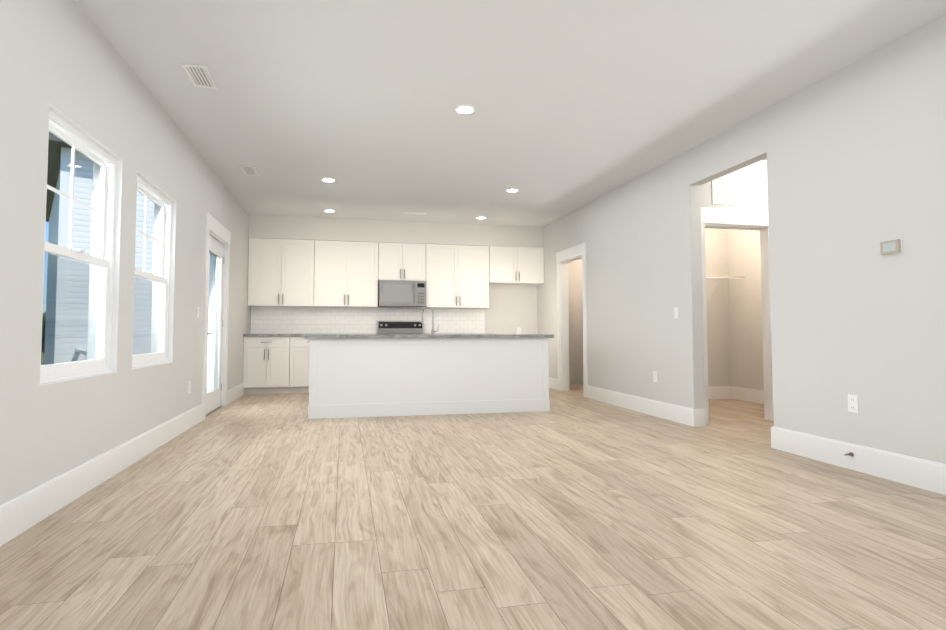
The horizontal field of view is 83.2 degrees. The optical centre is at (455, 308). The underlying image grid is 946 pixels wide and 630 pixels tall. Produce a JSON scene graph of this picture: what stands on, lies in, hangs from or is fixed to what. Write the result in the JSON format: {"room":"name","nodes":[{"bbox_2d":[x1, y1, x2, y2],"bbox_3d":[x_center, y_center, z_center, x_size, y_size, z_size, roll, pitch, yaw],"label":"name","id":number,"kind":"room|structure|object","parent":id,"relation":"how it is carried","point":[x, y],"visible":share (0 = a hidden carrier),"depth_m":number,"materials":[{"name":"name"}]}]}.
{"room":"kitchen","nodes":[
{"label":"kitchen","id":0,"kind":"room"},
{"bbox_2d":[0,0,250,504],"bbox_3d":[-2.197,-0.330,2.843,0.180,2.790,12.100,1,-3,-12],"label":"wall","id":1,"kind":"structure","parent":0,"point":[64,57],"depth_m":3.16,"materials":[{"name":"white paint"}]},
{"bbox_2d":[40,103,122,385],"bbox_3d":[-2.224,-0.313,3.123,0.117,1.440,0.920,1,-3,-12],"label":"window","id":2,"kind":"structure","parent":1,"relation":"in","point":[74,136],"depth_m":3.35,"materials":[{"name":"white plastic"}]},
{"bbox_2d":[0,383,243,545],"bbox_3d":[-2.038,0.963,2.502,0.016,0.175,11.180,1,-3,-12],"label":"baseboard","id":3,"kind":"structure","parent":1,"relation":"attached to","point":[22,513],"depth_m":3.10,"materials":[{"name":"white wood"}]},
{"bbox_2d":[132,171,175,368],"bbox_3d":[-2.465,-0.262,4.277,0.117,1.440,0.920,1,-3,-12],"label":"window","id":4,"kind":"structure","parent":1,"relation":"in","point":[166,203],"depth_m":4.63,"materials":[{"name":"white plastic"}]},
{"bbox_2d":[188,381,190,393],"bbox_3d":[-2.604,0.770,5.215,0.007,0.118,0.072,1,-3,-12],"label":"electrical outlet","id":5,"kind":"object","parent":1,"relation":"attached to","point":[189,386],"visible":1,"depth_m":5.21,"materials":[{"name":"white plastic"}]},
{"bbox_2d":[206,235,223,415],"bbox_3d":[-2.897,0.195,6.283,0.201,2.044,0.939,1,-3,-12],"label":"patio door","id":6,"kind":"structure","parent":1,"relation":"in","point":[213,395],"depth_m":6.58,"materials":[{"name":"white"}]},
{"bbox_2d":[202,212,230,419],"bbox_3d":[-2.913,0.099,6.279,0.222,2.235,1.194,1,-3,-12],"label":"door frame","id":7,"kind":"structure","parent":1,"relation":"attached to","point":[217,230],"depth_m":6.71,"materials":[{"name":"white wood"}]},
{"bbox_2d":[249,214,543,247],"bbox_3d":[-0.880,-1.269,9.023,4.900,0.370,0.330,1,-3,-12],"label":"wall","id":8,"kind":"structure","parent":0,"point":[322,228],"depth_m":8.82,"materials":[{"name":"white paint"}]},
{"bbox_2d":[342,259,582,383],"bbox_3d":[0.085,-0.041,9.415,7.330,2.790,0.150,1,-3,-12],"label":"wall","id":9,"kind":"structure","parent":0,"point":[511,309],"depth_m":9.60,"materials":[{"name":"white paint"}]},
{"bbox_2d":[248,238,319,306],"bbox_3d":[-2.757,-0.566,8.600,1.061,1.068,0.329,1,-3,-12],"label":"upper cabinet","id":10,"kind":"object","parent":9,"relation":"attached to","point":[304,273],"depth_m":8.45,"materials":[{"name":"white wood"}]},
{"bbox_2d":[320,240,383,307],"bbox_3d":[-1.798,-0.557,8.799,1.145,1.068,0.329,1,-3,-12],"label":"upper cabinet","id":11,"kind":"object","parent":9,"relation":"attached to","point":[350,272],"depth_m":8.66,"materials":[{"name":"white wood"}]},
{"bbox_2d":[251,307,484,333],"bbox_3d":[-1.395,0.207,9.013,3.911,0.438,0.010,1,-3,-12],"label":"tile backsplash","id":12,"kind":"structure","parent":9,"relation":"attached to","point":[309,320],"depth_m":8.94,"materials":[{"name":"white tile"}]},
{"bbox_2d":[384,243,419,280],"bbox_3d":[-0.912,-0.769,8.993,0.789,0.628,0.329,1,-3,-12],"label":"upper cabinet","id":13,"kind":"object","parent":9,"relation":"attached to","point":[401,260],"depth_m":8.83,"materials":[{"name":"white wood"}]},
{"bbox_2d":[378,280,425,307],"bbox_3d":[-0.896,-0.237,8.908,0.770,0.433,0.452,1,-3,-12],"label":"microwave","id":14,"kind":"object","parent":13,"relation":"attached to","point":[400,294],"visible":0.98,"depth_m":8.74,"materials":[{"name":"silver metal"}]},
{"bbox_2d":[420,244,495,308],"bbox_3d":[0.016,-0.541,9.166,1.223,1.068,0.349,1,-3,-12],"label":"upper cabinet","id":15,"kind":"object","parent":9,"relation":"attached to","point":[455,276],"depth_m":9.02,"materials":[{"name":"white wood"}]},
{"bbox_2d":[496,246,543,284],"bbox_3d":[1.037,-0.751,9.389,0.985,0.628,0.349,1,-3,-12],"label":"upper cabinet","id":16,"kind":"object","parent":9,"relation":"attached to","point":[514,265],"depth_m":9.24,"materials":[{"name":"white wood"}]},
{"bbox_2d":[0,383,945,629],"bbox_3d":[1.303,1.120,3.509,7.330,0.050,12.100,1,-3,-12],"label":"floor","id":17,"kind":"structure","parent":0,"point":[573,508],"depth_m":2.48,"materials":[{"name":"brown wood"}]},
{"bbox_2d":[243,338,294,393],"bbox_3d":[-2.889,0.874,8.361,0.731,0.870,0.619,1,-3,-12],"label":"base cabinet","id":18,"kind":"object","parent":17,"relation":"on","point":[275,363],"depth_m":8.07,"materials":[{"name":"white wood"}]},
{"bbox_2d":[243,334,306,337],"bbox_3d":[-2.252,0.424,8.498,2.027,0.040,0.649,1,-3,-12],"label":"countertop","id":19,"kind":"structure","parent":18,"relation":"on","point":[244,335],"depth_m":8.07,"materials":[{"name":"grey stone"}]},
{"bbox_2d":[295,338,309,392],"bbox_3d":[-2.259,0.880,8.492,0.804,0.870,0.619,1,-3,-12],"label":"base cabinet","id":20,"kind":"object","parent":17,"relation":"on","point":[301,344],"depth_m":8.17,"materials":[{"name":"white wood"}]},
{"bbox_2d":[377,321,422,333],"bbox_3d":[-0.872,0.763,8.749,0.770,1.125,0.669,1,-3,-12],"label":"range","id":21,"kind":"object","parent":17,"relation":"on","point":[400,327],"visible":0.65,"depth_m":9.03,"materials":[{"name":"silver metal"}]},
{"bbox_2d":[308,338,549,418],"bbox_3d":[-0.336,0.793,6.539,2.774,0.870,0.992,1,-3,-12],"label":"kitchen island","id":22,"kind":"object","parent":17,"relation":"on","point":[365,375],"depth_m":6.04,"materials":[{"name":"white paint"}]},
{"bbox_2d":[304,334,553,337],"bbox_3d":[-0.335,0.338,6.555,2.870,0.040,1.060,1,-3,-12],"label":"island countertop","id":23,"kind":"structure","parent":22,"relation":"on","point":[308,335],"depth_m":6.12,"materials":[{"name":"grey stone"}]},
{"bbox_2d":[421,307,438,333],"bbox_3d":[-0.301,0.145,6.384,0.209,0.331,0.075,1,-3,-12],"label":"faucet","id":24,"kind":"object","parent":23,"relation":"on","point":[432,330],"visible":1,"depth_m":6.37,"materials":[{"name":"silver metal"}]},
{"bbox_2d":[76,0,945,226],"bbox_3d":[1.303,-1.752,3.635,7.330,0.120,12.100,1,-3,-12],"label":"ceiling","id":25,"kind":"structure","parent":0,"point":[577,104],"depth_m":3.98,"materials":[{"name":"white paint"}]},
{"bbox_2d":[181,63,217,88],"bbox_3d":[-1.842,-1.676,3.845,0.160,0.012,0.340,1,-3,-12],"label":"ceiling vent","id":26,"kind":"object","parent":25,"relation":"in","point":[200,76],"visible":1,"depth_m":3.83,"materials":[{"name":"white metal"}]},
{"bbox_2d":[240,165,259,175],"bbox_3d":[-2.350,-1.577,6.087,0.160,0.012,0.340,1,-3,-12],"label":"ceiling vent","id":27,"kind":"object","parent":25,"relation":"in","point":[249,170],"visible":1,"depth_m":6.07,"materials":[{"name":"white metal"}]},
{"bbox_2d":[321,177,335,181],"bbox_3d":[-1.539,-1.561,6.460,0.184,0.012,0.184,1,-3,-12],"label":"recessed light","id":28,"kind":"object","parent":25,"relation":"in","point":[326,179],"visible":0.98,"depth_m":6.43,"materials":[{"name":"white plastic"}]},
{"bbox_2d":[403,212,426,214],"bbox_3d":[-0.622,-1.481,8.283,0.360,0.012,0.100,1,-3,-12],"label":"ceiling vent","id":29,"kind":"object","parent":25,"relation":"in","point":[417,213],"visible":1,"depth_m":8.28,"materials":[{"name":"white metal"}]},
{"bbox_2d":[454,104,475,113],"bbox_3d":[0.082,-1.651,4.419,0.184,0.012,0.184,1,-3,-12],"label":"recessed light","id":30,"kind":"object","parent":25,"relation":"in","point":[465,109],"visible":1,"depth_m":4.40,"materials":[{"name":"white plastic"}]},
{"bbox_2d":[505,188,518,191],"bbox_3d":[0.742,-1.540,6.934,0.184,0.012,0.184,1,-3,-12],"label":"recessed light","id":31,"kind":"object","parent":25,"relation":"in","point":[512,190],"visible":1,"depth_m":6.92,"materials":[{"name":"white plastic"}]},
{"bbox_2d":[705,228,730,386],"bbox_3d":[3.143,-0.126,7.485,2.130,2.790,0.120,1,-3,-12],"label":"wall","id":32,"kind":"structure","parent":0,"point":[718,323],"depth_m":7.54,"materials":[{"name":"white paint"}]},
{"bbox_2d":[708,386,730,398],"bbox_3d":[3.010,1.176,7.330,1.830,0.175,0.016,1,-3,-12],"label":"baseboard","id":33,"kind":"structure","parent":32,"relation":"attached to","point":[715,392],"depth_m":7.47,"materials":[{"name":"white wood"}]},
{"bbox_2d":[706,275,744,297],"bbox_3d":[3.040,-0.303,7.248,1.824,0.288,0.311,1,-3,-12],"label":"wire shelf","id":34,"kind":"object","parent":32,"relation":"attached to","point":[718,277],"visible":0.25,"depth_m":7.33,"materials":[{"name":"white metal"}]},
{"bbox_2d":[700,160,767,210],"bbox_3d":[3.499,-0.201,5.773,2.130,2.790,0.120,1,-3,-12],"label":"wall","id":35,"kind":"structure","parent":0,"point":[754,188],"depth_m":5.69,"materials":[{"name":"white paint"}]},
{"bbox_2d":[712,175,742,205],"bbox_3d":[2.872,-1.254,5.621,0.360,0.320,0.012,1,-3,-12],"label":"air vent","id":36,"kind":"object","parent":35,"relation":"in","point":[726,189],"visible":0.94,"depth_m":5.62,"materials":[{"name":"white"}]},
{"bbox_2d":[701,207,773,423],"bbox_3d":[2.973,0.071,5.639,1.034,2.235,0.144,1,-3,-12],"label":"door frame","id":37,"kind":"structure","parent":35,"relation":"attached to","point":[725,218],"depth_m":5.66,"materials":[{"name":"white wood"}]},
{"bbox_2d":[537,14,945,463],"bbox_3d":[2.747,-0.285,3.872,0.120,2.790,12.100,1,-3,-12],"label":"wall","id":38,"kind":"structure","parent":0,"point":[854,153],"depth_m":3.89,"materials":[{"name":"white paint"}]},
{"bbox_2d":[556,242,587,397],"bbox_3d":[1.844,0.183,8.177,0.162,2.235,1.074,1,-3,-12],"label":"door frame","id":39,"kind":"structure","parent":38,"relation":"attached to","point":[565,257],"depth_m":8.54,"materials":[{"name":"white wood"}]},
{"bbox_2d":[653,371,656,381],"bbox_3d":[2.237,0.763,5.958,0.007,0.118,0.072,1,-3,-12],"label":"electrical outlet","id":40,"kind":"object","parent":38,"relation":"attached to","point":[654,376],"visible":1,"depth_m":5.96,"materials":[{"name":"white plastic"}]},
{"bbox_2d":[674,307,678,318],"bbox_3d":[2.320,0.046,5.588,0.010,0.118,0.072,1,-3,-12],"label":"light switch","id":41,"kind":"object","parent":38,"relation":"attached to","point":[676,312],"visible":1,"depth_m":5.58,"materials":[{"name":"white plastic"}]},
{"bbox_2d":[549,377,945,494],"bbox_3d":[2.739,1.021,3.812,0.136,0.175,11.800,1,-3,-12],"label":"baseboard","id":42,"kind":"structure","parent":38,"relation":"attached to","point":[928,475],"depth_m":3.81,"materials":[{"name":"white wood"}]},
{"bbox_2d":[848,394,858,412],"bbox_3d":[2.721,0.651,3.641,0.007,0.118,0.072,1,-3,-12],"label":"electrical outlet","id":43,"kind":"object","parent":38,"relation":"attached to","point":[852,403],"visible":1,"depth_m":3.63,"materials":[{"name":"white plastic"}]},
{"bbox_2d":[880,238,902,255],"bbox_3d":[2.774,-0.391,3.391,0.024,0.096,0.130,1,-3,-12],"label":"thermostat","id":44,"kind":"object","parent":38,"relation":"attached to","point":[891,247],"visible":1,"depth_m":3.38,"materials":[{"name":"white plastic"}]},
{"bbox_2d":[728,229,763,390],"bbox_3d":[4.129,-0.156,6.797,0.120,2.790,1.630,1,-3,-12],"label":"wall","id":45,"kind":"structure","parent":0,"point":[746,339],"depth_m":7.27,"materials":[{"name":"white paint"}]},
{"bbox_2d":[731,386,763,403],"bbox_3d":[4.064,1.149,6.716,0.016,0.175,1.610,1,-3,-12],"label":"baseboard","id":46,"kind":"structure","parent":45,"relation":"attached to","point":[737,393],"depth_m":7.20,"materials":[{"name":"white wood"}]},
{"label":"outside","id":47,"kind":"structure","parent":0,"visible":0},
{"bbox_3d":[-46.092,3.275,30.239,200.000,0.200,240.000,1,-3,-12],"label":"lawn","id":48,"kind":"structure","parent":47,"visible":0},
{"bbox_2d":[41,312,45,351],"bbox_3d":[-37.806,2.368,49.234,4.690,4.130,4.259,1,-3,-12],"label":"tree","id":49,"kind":"object","parent":48,"relation":"on","point":[43,333],"depth_m":47.92,"materials":[{"name":"green plant"}]},
{"bbox_2d":[44,132,209,390],"bbox_3d":[-5.451,-1.504,17.207,12.800,8.200,12.000,2,-3,-39],"label":"window glass","id":50,"kind":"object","parent":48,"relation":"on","point":[84,172],"depth_m":11.04,"materials":[{"name":"clear glass"}]}
]}

